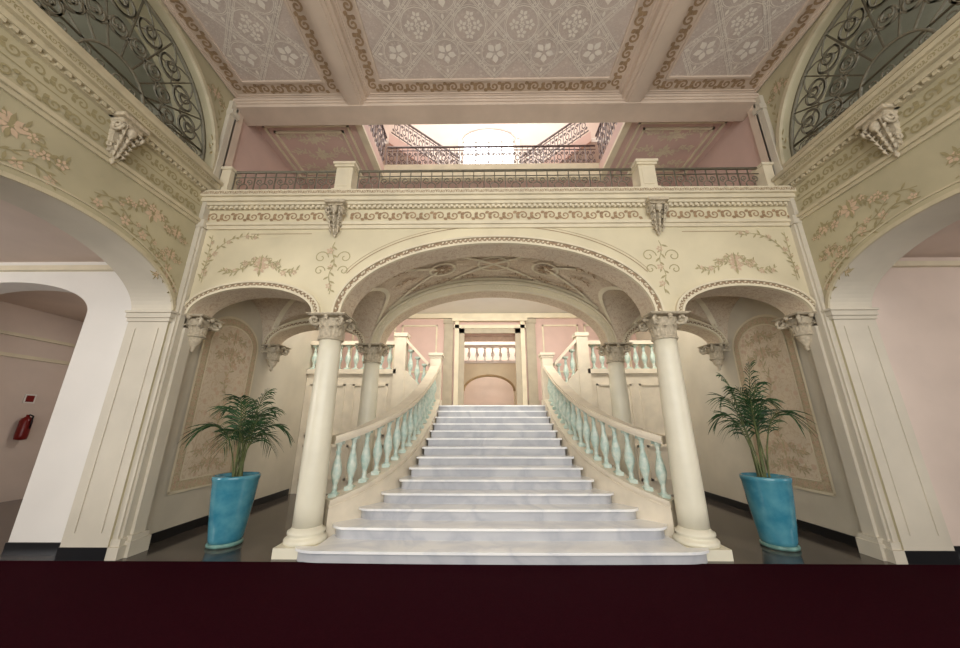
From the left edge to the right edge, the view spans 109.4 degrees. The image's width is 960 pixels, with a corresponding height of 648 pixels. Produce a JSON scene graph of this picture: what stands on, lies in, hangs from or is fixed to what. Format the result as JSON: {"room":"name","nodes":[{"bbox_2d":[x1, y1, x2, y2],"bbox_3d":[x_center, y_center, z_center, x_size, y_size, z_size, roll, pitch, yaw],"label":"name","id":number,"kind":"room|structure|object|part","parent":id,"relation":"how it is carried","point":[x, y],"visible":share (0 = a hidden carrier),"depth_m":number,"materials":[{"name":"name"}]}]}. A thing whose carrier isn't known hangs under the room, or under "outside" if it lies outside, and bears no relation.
{"room":"historic interior","nodes":[
{"label":"historic interior","id":0,"kind":"room"},
{"bbox_2d":[0,199,130,541],"bbox_3d":[-7.792,0.364,3.008,5.150,4.200,12.200,0,-16,1],"label":"wall","id":1,"kind":"structure","parent":0,"point":[63,323],"depth_m":5.37,"materials":[{"name":"white paint"}]},
{"bbox_2d":[13,414,33,439],"bbox_3d":[-10.091,2.281,7.526,0.223,0.552,0.201,-14,-22,40],"label":"fire extinguisher","id":2,"kind":"object","parent":1,"relation":"attached to","point":[24,425],"visible":1,"depth_m":7.47,"materials":[{"name":"red metal"}]},
{"bbox_2d":[22,394,36,403],"bbox_3d":[-10.199,1.693,7.701,0.025,0.200,0.200,0,-16,1],"label":"wall sign","id":3,"kind":"object","parent":1,"relation":"attached to","point":[28,398],"visible":1,"depth_m":7.69,"materials":[{"name":"red plastic"}]},
{"bbox_2d":[1,542,60,555],"bbox_3d":[-7.719,2.881,4.370,5.050,0.140,0.025,0,-16,1],"label":"baseboard","id":4,"kind":"structure","parent":1,"relation":"attached to","point":[10,548],"depth_m":4.34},
{"bbox_2d":[54,489,288,560],"bbox_3d":[-4.863,3.394,6.114,0.620,0.140,4.065,0,-16,1],"label":"baseboard","id":5,"kind":"structure","parent":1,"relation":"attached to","point":[63,553],"depth_m":4.77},
{"bbox_2d":[47,0,177,136],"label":"window","id":6,"kind":"structure","parent":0,"point":[99,29],"depth_m":5.58,"materials":[{"name":"paint"}]},
{"bbox_2d":[0,0,344,546],"bbox_3d":[-4.890,-3.364,5.218,0.628,12.600,14.400,0,-16,1],"label":"wall","id":7,"kind":"structure","parent":0,"point":[230,360],"depth_m":4.99,"materials":[{"name":"beige paint"}]},
{"bbox_2d":[0,0,225,301],"bbox_3d":[-4.530,-2.701,4.003,0.163,3.958,3.457,0,-16,1],"label":"ornament","id":8,"kind":"object","parent":7,"relation":"attached to","point":[12,118],"visible":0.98,"depth_m":4.00,"materials":[{"name":"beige paint"}]},
{"bbox_2d":[32,0,205,160],"bbox_3d":[-4.733,-3.745,4.546,0.042,1.751,2.942,0,-16,1],"label":"window grille","id":9,"kind":"object","parent":7,"relation":"in","point":[85,7],"visible":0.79,"depth_m":4.81,"materials":[{"name":"grey metal"}]},
{"bbox_2d":[0,0,239,560],"bbox_3d":[-4.884,-1.737,1.570,0.890,7.420,8.320,0,-16,1],"label":"trim","id":10,"kind":"structure","parent":7,"relation":"attached to","point":[130,536],"depth_m":4.55,"materials":[{"name":"paint"}]},
{"bbox_2d":[106,111,149,163],"bbox_3d":[-4.497,-2.286,4.291,0.228,0.650,0.325,0,-16,1],"label":"bracket","id":11,"kind":"object","parent":7,"relation":"attached to","point":[124,130],"visible":1,"depth_m":4.26,"materials":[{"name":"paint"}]},
{"bbox_2d":[183,314,224,351],"bbox_3d":[-4.422,0.173,5.297,0.470,0.540,0.470,0,-16,1],"label":"wall bracket","id":12,"kind":"object","parent":7,"relation":"attached to","point":[198,325],"visible":0.96,"depth_m":5.23,"materials":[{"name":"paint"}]},
{"bbox_3d":[-4.561,1.296,6.032,0.016,2.920,1.400,0,-16,1],"label":"painted wall panel","id":13,"kind":"part","parent":7,"relation":"part of","materials":[{"name":"paint"}]},
{"bbox_2d":[260,344,290,371],"bbox_3d":[-4.399,0.740,7.225,0.470,0.540,0.470,0,-16,1],"label":"wall bracket","id":14,"kind":"object","parent":7,"relation":"attached to","point":[273,351],"visible":0.99,"depth_m":7.14,"materials":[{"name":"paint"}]},
{"bbox_2d":[0,494,959,564],"bbox_3d":[0.266,3.220,5.096,22.000,0.100,18.400,0,-16,1],"label":"floor","id":15,"kind":"structure","parent":0,"point":[268,524],"depth_m":4.71,"materials":[{"name":"stone"}]},
{"bbox_2d":[179,389,294,548],"bbox_3d":[-3.530,2.030,5.011,1.344,2.135,1.492,0,-16,1],"label":"potted palm","id":16,"kind":"object","parent":15,"relation":"on","point":[232,495],"visible":1,"depth_m":4.80,"materials":[{"name":"teal ceramic"}]},
{"bbox_2d":[271,312,358,558],"bbox_3d":[-2.302,1.442,4.899,0.584,3.200,0.584,0,-16,1],"label":"column","id":17,"kind":"structure","parent":15,"relation":"on","point":[307,529],"depth_m":4.71,"materials":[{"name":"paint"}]},
{"bbox_2d":[290,333,429,493],"bbox_3d":[-2.928,2.438,9.627,3.200,3.958,2.180,0,-16,1],"label":"stair","id":18,"kind":"structure","parent":15,"relation":"on","point":[395,385],"depth_m":8.77,"materials":[{"name":"stone"}]},
{"bbox_2d":[352,343,390,482],"bbox_3d":[-2.279,2.009,6.827,0.584,3.200,0.584,0,-16,1],"label":"column","id":19,"kind":"structure","parent":15,"relation":"on","point":[372,353],"depth_m":6.88,"materials":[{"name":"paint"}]},
{"bbox_2d":[0,561,959,647],"bbox_3d":[0.209,1.754,0.315,20.900,0.012,7.800,0,-16,1],"label":"carpet","id":20,"kind":"object","parent":15,"relation":"on","point":[44,604],"visible":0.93,"depth_m":3.08,"materials":[{"name":"red carpet"}]},
{"bbox_2d":[295,405,708,564],"bbox_3d":[0.288,2.748,7.316,5.070,2.058,6.385,0,-16,1],"label":"staircase","id":21,"kind":"structure","parent":15,"relation":"on","point":[490,484],"depth_m":4.82,"materials":[{"name":"stone"}]},
{"bbox_2d":[323,366,439,537],"bbox_3d":[-1.466,2.042,6.683,0.745,3.055,3.758,-5,-17,15],"label":"balustrade","id":22,"kind":"object","parent":21,"relation":"on","point":[344,504],"visible":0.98,"depth_m":5.54,"materials":[{"name":"stone"}]},
{"bbox_2d":[428,353,443,404],"bbox_3d":[-1.168,1.452,8.948,0.380,1.350,0.380,0,-16,1],"label":"newel post","id":23,"kind":"object","parent":21,"relation":"on","point":[436,359],"visible":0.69,"depth_m":8.91,"materials":[{"name":"stone"}]},
{"bbox_2d":[538,352,554,404],"bbox_3d":[1.772,1.443,8.916,0.380,1.350,0.380,0,-16,1],"label":"newel post","id":24,"kind":"object","parent":21,"relation":"on","point":[546,358],"visible":0.7,"depth_m":8.88,"materials":[{"name":"stone"}]},
{"bbox_2d":[543,366,677,538],"bbox_3d":[2.024,2.031,6.644,0.745,3.055,3.758,4,-17,-14],"label":"balustrade","id":25,"kind":"object","parent":21,"relation":"on","point":[654,505],"visible":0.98,"depth_m":5.51,"materials":[{"name":"stone"}]},
{"bbox_2d":[553,332,673,494],"bbox_3d":[3.552,2.418,9.557,3.200,3.958,2.180,0,-16,1],"label":"stair","id":26,"kind":"structure","parent":15,"relation":"on","point":[593,385],"depth_m":8.72,"materials":[{"name":"stone"}]},
{"bbox_2d":[596,342,639,481],"bbox_3d":[2.840,1.993,6.771,0.584,3.200,0.584,0,-16,1],"label":"column","id":27,"kind":"structure","parent":15,"relation":"on","point":[614,351],"depth_m":6.84,"materials":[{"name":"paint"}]},
{"bbox_2d":[634,311,733,560],"bbox_3d":[2.817,1.425,4.843,0.584,3.200,0.584,0,-16,1],"label":"column","id":28,"kind":"structure","parent":15,"relation":"on","point":[693,530],"depth_m":4.66,"materials":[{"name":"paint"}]},
{"bbox_2d":[707,360,816,551],"bbox_3d":[4.149,1.799,4.976,0.974,2.558,1.312,9,-19,-29],"label":"potted palm","id":29,"kind":"object","parent":15,"relation":"on","point":[770,497],"visible":1,"depth_m":4.77,"materials":[{"name":"teal ceramic"}]},
{"bbox_2d":[341,319,639,404],"bbox_3d":[0.326,2.181,10.952,9.700,5.200,0.250,0,-16,1],"label":"wall","id":30,"kind":"structure","parent":0,"point":[557,339],"depth_m":11.30,"materials":[{"name":"pink paint"}]},
{"bbox_2d":[464,335,516,404],"bbox_3d":[0.349,1.898,13.177,5.200,7.000,3.840,0,-16,1],"label":"doorway","id":31,"kind":"structure","parent":30,"relation":"in","point":[489,361],"depth_m":14.63,"materials":[{"name":"beige paint"}]},
{"bbox_2d":[349,313,632,404],"bbox_3d":[0.324,1.143,11.033,9.680,3.122,0.180,0,-16,1],"label":"trim","id":32,"kind":"structure","parent":30,"relation":"in","point":[529,319],"depth_m":11.23,"materials":[{"name":"grey stone"}]},
{"bbox_2d":[385,145,595,164],"bbox_3d":[0.275,-4.256,8.630,5.330,0.639,0.037,0,-16,1],"label":"railing","id":33,"kind":"object","parent":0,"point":[496,146],"visible":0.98,"depth_m":8.65,"materials":[{"name":"metal"}]},
{"bbox_2d":[369,123,615,163],"bbox_3d":[0.309,-4.327,11.330,9.700,7.300,0.300,0,-16,1],"label":"wall","id":34,"kind":"structure","parent":0,"point":[528,133],"depth_m":11.87,"materials":[{"name":"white paint"}]},
{"bbox_2d":[375,133,434,164],"bbox_3d":[-2.539,-4.658,10.648,3.980,2.050,1.220,0,-16,1],"label":"flight","id":35,"kind":"object","parent":34,"relation":"attached to","point":[393,141],"visible":0.17,"depth_m":10.31,"materials":[{"name":"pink paint"}]},
{"bbox_2d":[391,125,458,163],"bbox_3d":[-1.656,-5.374,10.233,2.129,2.448,0.047,0,-16,1],"label":"stair railing","id":36,"kind":"object","parent":35,"relation":"on","point":[408,126],"visible":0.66,"depth_m":10.28,"materials":[{"name":"metal"}]},
{"bbox_2d":[458,125,519,163],"bbox_3d":[0.308,-6.095,11.756,2.200,1.732,0.280,0,-16,1],"label":"window","id":37,"kind":"structure","parent":34,"relation":"in","point":[484,139],"depth_m":11.85,"materials":[{"name":"white paint"}]},
{"bbox_2d":[544,131,608,162],"bbox_3d":[3.140,-4.676,10.586,3.980,2.050,1.220,0,-16,1],"label":"flight","id":38,"kind":"object","parent":34,"relation":"attached to","point":[586,139],"visible":0.16,"depth_m":10.31,"materials":[{"name":"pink paint"}]},
{"bbox_2d":[520,123,588,163],"bbox_3d":[2.244,-5.386,10.190,2.129,2.448,0.047,0,-16,1],"label":"stair railing","id":39,"kind":"object","parent":38,"relation":"on","point":[568,124],"visible":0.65,"depth_m":10.22,"materials":[{"name":"metal"}]},
{"bbox_2d":[418,298,568,312],"bbox_3d":[0.304,-0.871,9.781,9.700,0.015,3.700,0,-16,1],"label":"ceiling","id":40,"kind":"structure","parent":0,"point":[476,305],"depth_m":10.91,"materials":[{"name":"white paint"}]},
{"bbox_2d":[262,280,727,344],"bbox_3d":[0.280,-0.494,7.507,9.700,2.004,0.430,0,-16,1],"label":"arches","id":41,"kind":"structure","parent":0,"point":[550,296],"depth_m":7.34,"materials":[{"name":"beige paint"}]},
{"bbox_2d":[256,121,733,188],"bbox_3d":[0.284,-3.661,8.778,9.700,0.420,4.220,0,-16,1],"label":"gallery","id":42,"kind":"object","parent":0,"point":[674,144],"depth_m":7.73,"materials":[{"name":"beige paint"}]},
{"bbox_2d":[368,125,386,161],"bbox_3d":[-2.430,-4.617,7.818,0.047,0.973,1.763,0,-16,1],"label":"railing","id":43,"kind":"object","parent":42,"relation":"on","point":[376,128],"visible":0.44,"depth_m":8.25,"materials":[{"name":"metal"}]},
{"bbox_2d":[251,256,740,342],"bbox_3d":[0.269,-0.516,6.497,9.700,1.420,1.626,0,-16,1],"label":"vault","id":44,"kind":"object","parent":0,"point":[612,302],"visible":0.52,"depth_m":6.92,"materials":[{"name":"paint"}]},
{"bbox_2d":[161,0,831,104],"bbox_3d":[0.209,-5.279,2.427,9.700,0.300,8.080,0,-16,1],"label":"ceiling","id":45,"kind":"structure","parent":0,"point":[663,21],"depth_m":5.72,"materials":[{"name":"beige paint"}]},
{"bbox_2d":[170,0,823,93],"bbox_3d":[0.238,-4.712,4.840,9.511,0.018,2.983,0,-16,1],"label":"ornament","id":46,"kind":"object","parent":45,"relation":"attached to","point":[386,2],"depth_m":5.49,"materials":[{"name":"beige paint"}]},
{"bbox_2d":[184,207,815,316],"bbox_3d":[0.257,-1.063,5.580,9.700,2.009,0.450,0,-16,1],"label":"wall","id":47,"kind":"structure","parent":0,"point":[677,266],"depth_m":5.43,"materials":[{"name":"beige paint"}]},
{"bbox_2d":[324,199,347,236],"bbox_3d":[-2.346,-1.702,5.498,0.325,0.610,0.225,0,-16,1],"label":"bracket","id":48,"kind":"object","parent":47,"relation":"attached to","point":[336,209],"visible":1,"depth_m":5.48,"materials":[{"name":"paint"}]},
{"bbox_2d":[223,93,770,165],"bbox_3d":[0.257,-3.177,6.207,9.700,2.200,0.440,0,-16,1],"label":"trim","id":49,"kind":"structure","parent":47,"relation":"attached to","point":[716,107],"depth_m":6.35,"materials":[{"name":"beige paint"}]},
{"bbox_2d":[201,187,793,221],"bbox_3d":[0.256,-1.958,5.564,9.703,0.468,0.175,0,-16,1],"label":"scroll","id":50,"kind":"object","parent":47,"relation":"attached to","point":[718,210],"visible":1,"depth_m":5.59,"materials":[{"name":"beige paint"}]},
{"bbox_2d":[200,185,795,229],"bbox_3d":[0.257,-1.838,5.745,9.700,0.650,0.570,0,-16,1],"label":"trim","id":51,"kind":"structure","parent":47,"relation":"attached to","point":[682,198],"depth_m":5.56,"materials":[{"name":"beige paint"}]},
{"bbox_2d":[231,170,335,189],"bbox_3d":[-3.422,-2.423,5.945,1.818,0.586,0.031,0,-16,1],"label":"gallery railing","id":52,"kind":"object","parent":51,"relation":"on","point":[332,171],"visible":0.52,"depth_m":5.98,"materials":[{"name":"metal"}]},
{"bbox_2d":[357,168,631,188],"bbox_3d":[0.252,-2.435,5.905,4.788,0.586,0.031,0,-16,1],"label":"gallery railing","id":53,"kind":"object","parent":51,"relation":"on","point":[577,169],"visible":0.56,"depth_m":5.94,"materials":[{"name":"metal"}]},
{"bbox_2d":[220,158,774,189],"bbox_3d":[0.256,-2.457,5.891,9.540,0.620,0.360,0,-16,1],"label":"piers","id":54,"kind":"object","parent":51,"relation":"on","point":[643,172],"visible":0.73,"depth_m":5.82,"materials":[{"name":"beige paint"}]},
{"bbox_2d":[655,167,758,185],"bbox_3d":[3.927,-2.446,5.865,1.818,0.586,0.031,0,-16,1],"label":"gallery railing","id":55,"kind":"object","parent":51,"relation":"on","point":[700,168],"visible":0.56,"depth_m":5.90,"materials":[{"name":"metal"}]},
{"bbox_2d":[644,196,668,234],"bbox_3d":[2.854,-1.718,5.442,0.325,0.610,0.225,0,-16,1],"label":"bracket","id":56,"kind":"object","parent":47,"relation":"attached to","point":[656,206],"visible":1,"depth_m":5.43,"materials":[{"name":"paint"}]},
{"bbox_2d":[595,123,616,158],"bbox_3d":[2.970,-4.634,7.760,0.047,0.973,1.763,0,-16,1],"label":"railing","id":57,"kind":"object","parent":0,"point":[609,128],"visible":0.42,"depth_m":8.18,"materials":[{"name":"metal"}]},
{"bbox_2d":[636,0,959,550],"bbox_3d":[5.381,-3.397,5.106,0.628,12.600,14.400,0,-16,1],"label":"wall","id":58,"kind":"structure","parent":0,"point":[822,493],"depth_m":5.01,"materials":[{"name":"beige paint"}]},
{"bbox_2d":[697,343,729,370],"bbox_3d":[4.960,0.710,7.123,0.470,0.540,0.470,0,-16,1],"label":"wall bracket","id":59,"kind":"object","parent":58,"relation":"attached to","point":[715,351],"visible":1,"depth_m":7.04,"materials":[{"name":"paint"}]},
{"bbox_3d":[5.100,1.265,5.927,0.019,2.920,1.400,0,-16,1],"label":"painted wall panel","id":60,"kind":"part","parent":58,"relation":"part of","materials":[{"name":"paint"}]},
{"bbox_2d":[771,312,816,350],"bbox_3d":[4.937,0.143,5.195,0.470,0.540,0.470,0,-16,1],"label":"wall bracket","id":61,"kind":"object","parent":58,"relation":"attached to","point":[800,324],"visible":0.88,"depth_m":5.13,"materials":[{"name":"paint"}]},
{"bbox_2d":[752,0,959,563],"bbox_3d":[5.306,-1.770,1.459,0.890,7.420,8.320,0,-16,1],"label":"trim","id":62,"kind":"structure","parent":58,"relation":"attached to","point":[878,539],"depth_m":4.58,"materials":[{"name":"paint"}]},
{"bbox_2d":[766,31,959,298],"bbox_3d":[4.998,-2.730,3.902,0.164,3.958,3.464,0,-16,1],"label":"ornament","id":63,"kind":"object","parent":58,"relation":"attached to","point":[956,153],"visible":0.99,"depth_m":4.55,"materials":[{"name":"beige paint"}]},
{"bbox_2d":[789,0,959,156],"bbox_3d":[5.207,-3.776,4.438,0.042,1.751,2.942,0,-16,1],"label":"window grille","id":64,"kind":"object","parent":58,"relation":"in","point":[900,9],"visible":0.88,"depth_m":4.81,"materials":[{"name":"grey metal"}]},
{"bbox_2d":[854,103,903,156],"bbox_3d":[4.974,-2.317,4.188,0.228,0.650,0.325,0,-16,1],"label":"bracket","id":65,"kind":"object","parent":58,"relation":"attached to","point":[883,123],"visible":1,"depth_m":4.16,"materials":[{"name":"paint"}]},
{"bbox_2d":[819,0,959,131],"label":"window","id":66,"kind":"structure","parent":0,"point":[888,34],"depth_m":5.51,"materials":[{"name":"paint"}]},
{"bbox_2d":[872,219,959,545],"bbox_3d":[8.257,0.313,2.833,5.150,4.200,12.200,0,-16,1],"label":"wall","id":67,"kind":"structure","parent":0,"point":[917,299],"depth_m":4.94,"materials":[{"name":"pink paint"}]},
{"bbox_2d":[704,491,959,564],"bbox_3d":[5.416,3.361,6.002,0.620,0.140,4.065,0,-16,1],"label":"baseboard","id":68,"kind":"structure","parent":67,"relation":"attached to","point":[913,557],"depth_m":4.68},
{"bbox_2d":[953,546,959,558],"bbox_3d":[8.230,2.830,4.196,5.050,0.140,0.025,0,-16,1],"label":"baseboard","id":69,"kind":"structure","parent":67,"relation":"attached to","point":[957,548],"depth_m":4.22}
]}

